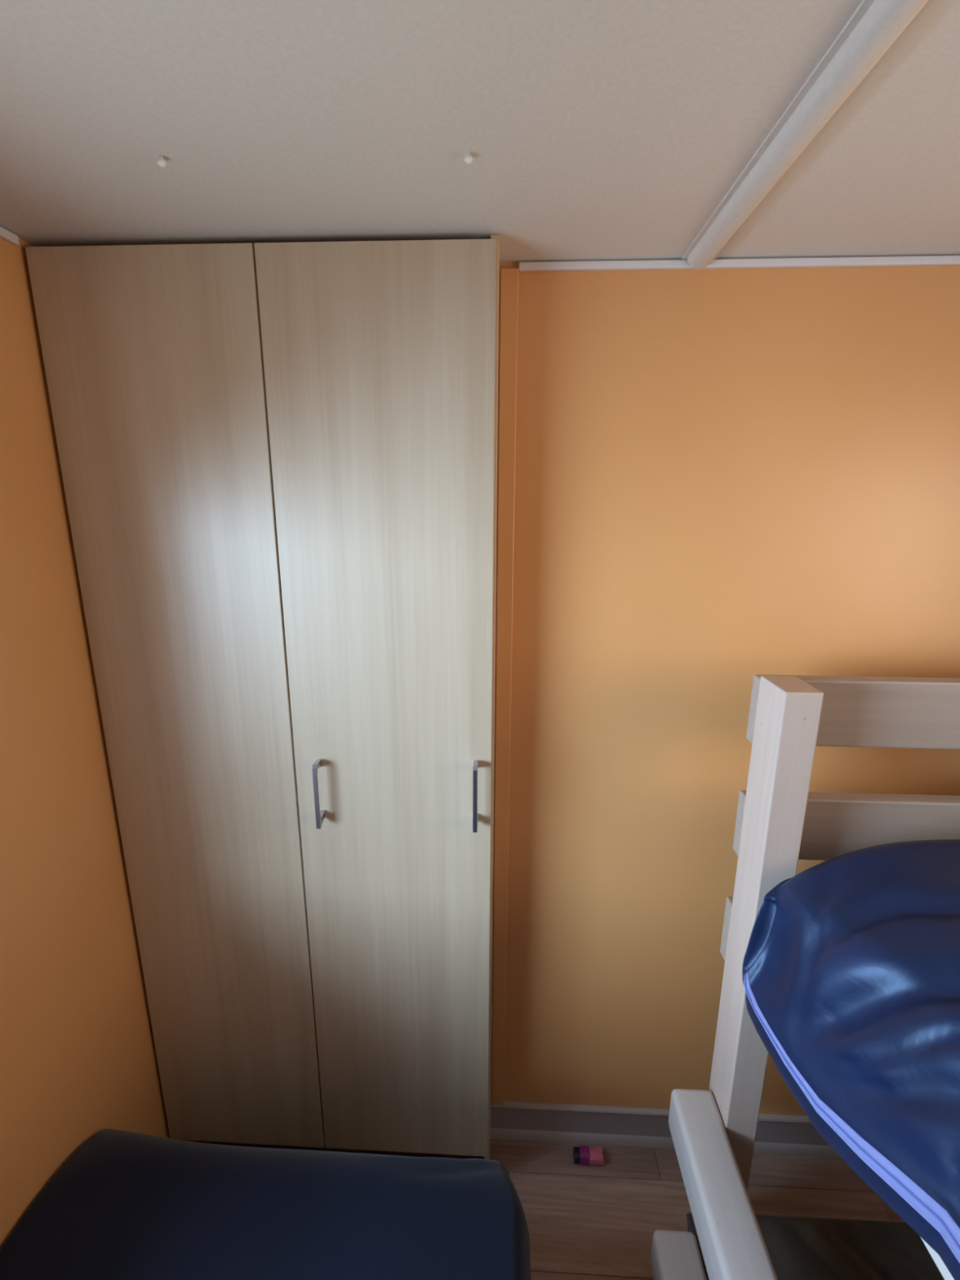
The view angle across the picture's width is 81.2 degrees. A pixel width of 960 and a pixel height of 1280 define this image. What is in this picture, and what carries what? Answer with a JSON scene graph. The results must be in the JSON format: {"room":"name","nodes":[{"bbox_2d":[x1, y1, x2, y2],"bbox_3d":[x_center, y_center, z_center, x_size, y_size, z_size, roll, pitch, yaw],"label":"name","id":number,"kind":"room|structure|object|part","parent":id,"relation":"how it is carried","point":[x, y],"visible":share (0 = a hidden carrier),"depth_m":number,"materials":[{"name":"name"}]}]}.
{"room":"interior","nodes":[
{"label":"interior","id":0,"kind":"room"},
{"bbox_2d":[0,237,169,1248],"bbox_3d":[-0.875,0.627,-0.016,0.060,2.100,2.750,1,13,3],"label":"wall","id":1,"kind":"structure","parent":0,"point":[78,1060],"depth_m":1.03,"materials":[{"name":"orange paint"}]},
{"bbox_2d":[0,226,19,244],"bbox_3d":[-0.839,-0.368,-0.327,0.010,0.014,2.610,1,13,3],"label":"trim","id":2,"kind":"structure","parent":1,"relation":"attached to","point":[5,234],"depth_m":0.92,"materials":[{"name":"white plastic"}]},
{"bbox_2d":[0,0,959,262],"bbox_3d":[0.225,-0.403,-0.314,2.254,0.050,2.870,1,13,3],"label":"ceiling","id":3,"kind":"structure","parent":0,"point":[591,130],"depth_m":0.66,"materials":[{"name":"white paint"}]},
{"bbox_2d":[156,155,166,167],"bbox_3d":[-0.414,-0.622,0.727,0.011,0.012,0.011,1,13,3],"label":"pin","id":4,"kind":"object","parent":3,"relation":"attached to","point":[160,162],"visible":1,"depth_m":0.72,"materials":[{"name":"white plastic"}]},
{"bbox_2d":[463,151,472,164],"bbox_3d":[-0.015,-0.618,0.717,0.011,0.012,0.011,1,13,3],"label":"pin","id":5,"kind":"object","parent":3,"relation":"attached to","point":[468,159],"visible":1,"depth_m":0.71,"materials":[{"name":"white plastic"}]},
{"bbox_2d":[681,0,933,268],"bbox_3d":[0.333,-0.366,-0.315,0.060,0.020,2.742,1,13,3],"label":"trim","id":6,"kind":"structure","parent":3,"relation":"attached to","point":[876,27],"depth_m":0.62,"materials":[{"name":"white plastic"}]},
{"bbox_2d":[196,1138,906,1279],"bbox_3d":[0.217,1.693,0.186,2.254,0.061,2.870,1,13,3],"label":"floor","id":7,"kind":"structure","parent":0,"point":[584,1222],"depth_m":1.38,"materials":[{"name":"brown"}]},
{"bbox_2d":[25,235,499,1159],"bbox_3d":[-0.373,0.335,1.219,0.805,2.099,0.161,1,13,3],"label":"wardrobe","id":8,"kind":"object","parent":7,"relation":"on","point":[278,460],"visible":0.98,"depth_m":1.10,"materials":[{"name":"beige wood"}]},
{"bbox_3d":[-0.581,0.296,1.181,0.393,1.981,0.018,1,13,3],"label":"door","id":9,"kind":"part","parent":8,"relation":"part of","materials":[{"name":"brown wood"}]},
{"bbox_3d":[-0.762,0.357,1.271,0.016,2.030,0.106,1,13,3],"label":"panel","id":10,"kind":"part","parent":8,"relation":"part of","materials":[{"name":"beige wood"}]},
{"bbox_3d":[-0.330,0.315,1.147,0.011,0.140,0.034,1,13,3],"label":"handle","id":11,"kind":"part","parent":8,"relation":"part of","materials":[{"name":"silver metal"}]},
{"bbox_3d":[-0.179,0.302,1.163,0.404,1.981,0.018,1,13,3],"label":"door","id":12,"kind":"part","parent":8,"relation":"part of","materials":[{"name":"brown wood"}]},
{"bbox_3d":[-0.009,0.315,1.132,0.011,0.144,0.034,1,13,3],"label":"handle","id":13,"kind":"part","parent":8,"relation":"part of","materials":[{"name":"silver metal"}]},
{"bbox_3d":[0.023,0.335,1.227,0.014,2.099,0.108,1,13,3],"label":"panel","id":14,"kind":"part","parent":8,"relation":"part of","materials":[{"name":"beige wood"}]},
{"bbox_2d":[573,1145,603,1165],"bbox_3d":[0.282,1.343,1.459,0.074,0.032,0.036,1,13,3],"label":"bottle","id":15,"kind":"object","parent":7,"relation":"on","point":[582,1154],"visible":1,"depth_m":1.45,"materials":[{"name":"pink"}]},
{"bbox_2d":[650,1230,706,1279],"bbox_3d":[0.752,1.535,0.331,0.862,0.185,1.754,1,13,3],"label":"bed","id":16,"kind":"object","parent":7,"relation":"on","point":[675,1255],"visible":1,"depth_m":1.14,"materials":[{"name":"white wood"}]},
{"bbox_2d":[685,1212,944,1279],"bbox_3d":[0.799,1.484,0.371,0.765,0.098,1.760,1,13,3],"label":"mattress","id":17,"kind":"object","parent":16,"relation":"on","point":[799,1247],"visible":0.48,"depth_m":1.15,"materials":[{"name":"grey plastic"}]},
{"bbox_2d":[668,674,959,1279],"bbox_3d":[0.814,0.957,0.219,0.885,1.362,2.010,1,13,3],"label":"bunk bed","id":18,"kind":"object","parent":7,"relation":"on","point":[780,823],"visible":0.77,"depth_m":1.04,"materials":[{"name":"white wood"}]},
{"bbox_3d":[0.416,1.244,0.305,0.090,0.104,1.908,1,13,3],"label":"rail","id":19,"kind":"part","parent":18,"relation":"part of","materials":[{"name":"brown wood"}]},
{"bbox_3d":[0.907,0.610,1.149,0.792,0.137,0.034,1,13,3],"label":"head rail","id":20,"kind":"part","parent":18,"relation":"part of","materials":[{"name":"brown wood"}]},
{"bbox_3d":[0.537,0.738,1.131,0.063,1.362,0.095,1,13,3],"label":"post","id":21,"kind":"part","parent":18,"relation":"part of","materials":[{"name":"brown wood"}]},
{"bbox_3d":[0.908,0.370,1.092,0.792,0.132,0.034,1,13,3],"label":"head rail","id":22,"kind":"part","parent":18,"relation":"part of","materials":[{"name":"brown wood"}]},
{"bbox_2d":[742,839,959,1279],"bbox_3d":[0.828,0.697,0.143,0.818,0.337,1.876,1,13,3],"label":"mattress","id":23,"kind":"object","parent":18,"relation":"on","point":[851,970],"visible":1,"depth_m":0.77,"materials":[{"name":"blue plastic"}]},
{"bbox_3d":[0.909,0.137,1.036,0.792,0.130,0.034,1,13,3],"label":"head rail","id":24,"kind":"part","parent":18,"relation":"part of","materials":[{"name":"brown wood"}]},
{"bbox_3d":[0.510,0.775,0.173,0.026,0.095,1.786,1,13,3],"label":"rail","id":25,"kind":"part","parent":18,"relation":"part of","materials":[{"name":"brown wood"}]},
{"bbox_3d":[-0.402,1.533,0.280,0.844,0.205,1.750,1,13,3],"label":"bed base","id":26,"kind":"object","parent":7,"relation":"on","visible":0},
{"bbox_2d":[0,1128,530,1279],"bbox_3d":[-0.391,1.295,0.277,0.898,0.256,1.886,1,13,3],"label":"mattress","id":27,"kind":"object","parent":26,"relation":"on","point":[124,1205],"visible":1,"depth_m":0.97,"materials":[{"name":"blue fabric"}]},
{"bbox_2d":[490,262,959,1115],"bbox_3d":[0.286,0.317,1.301,2.254,2.100,0.060,1,13,3],"label":"wall","id":28,"kind":"structure","parent":0,"point":[725,477],"depth_m":1.16,"materials":[{"name":"orange paint"}]},
{"bbox_2d":[491,268,519,1105],"bbox_3d":[0.051,0.274,1.264,0.034,1.972,0.013,1,13,3],"label":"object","id":29,"kind":"structure","parent":28,"relation":"attached to","point":[508,300],"depth_m":1.20,"materials":[{"name":"orange plastic"}]},
{"bbox_2d":[490,1100,840,1157],"bbox_3d":[0.686,1.298,1.476,1.322,0.113,0.017,1,13,3],"label":"baseboard","id":30,"kind":"structure","parent":28,"relation":"attached to","point":[646,1127],"depth_m":1.49,"materials":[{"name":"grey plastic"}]},
{"bbox_2d":[518,255,959,271],"bbox_3d":[0.713,-0.680,1.006,1.284,0.014,0.010,1,13,3],"label":"trim","id":31,"kind":"structure","parent":28,"relation":"attached to","point":[924,260],"depth_m":1.01,"materials":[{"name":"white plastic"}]}
]}

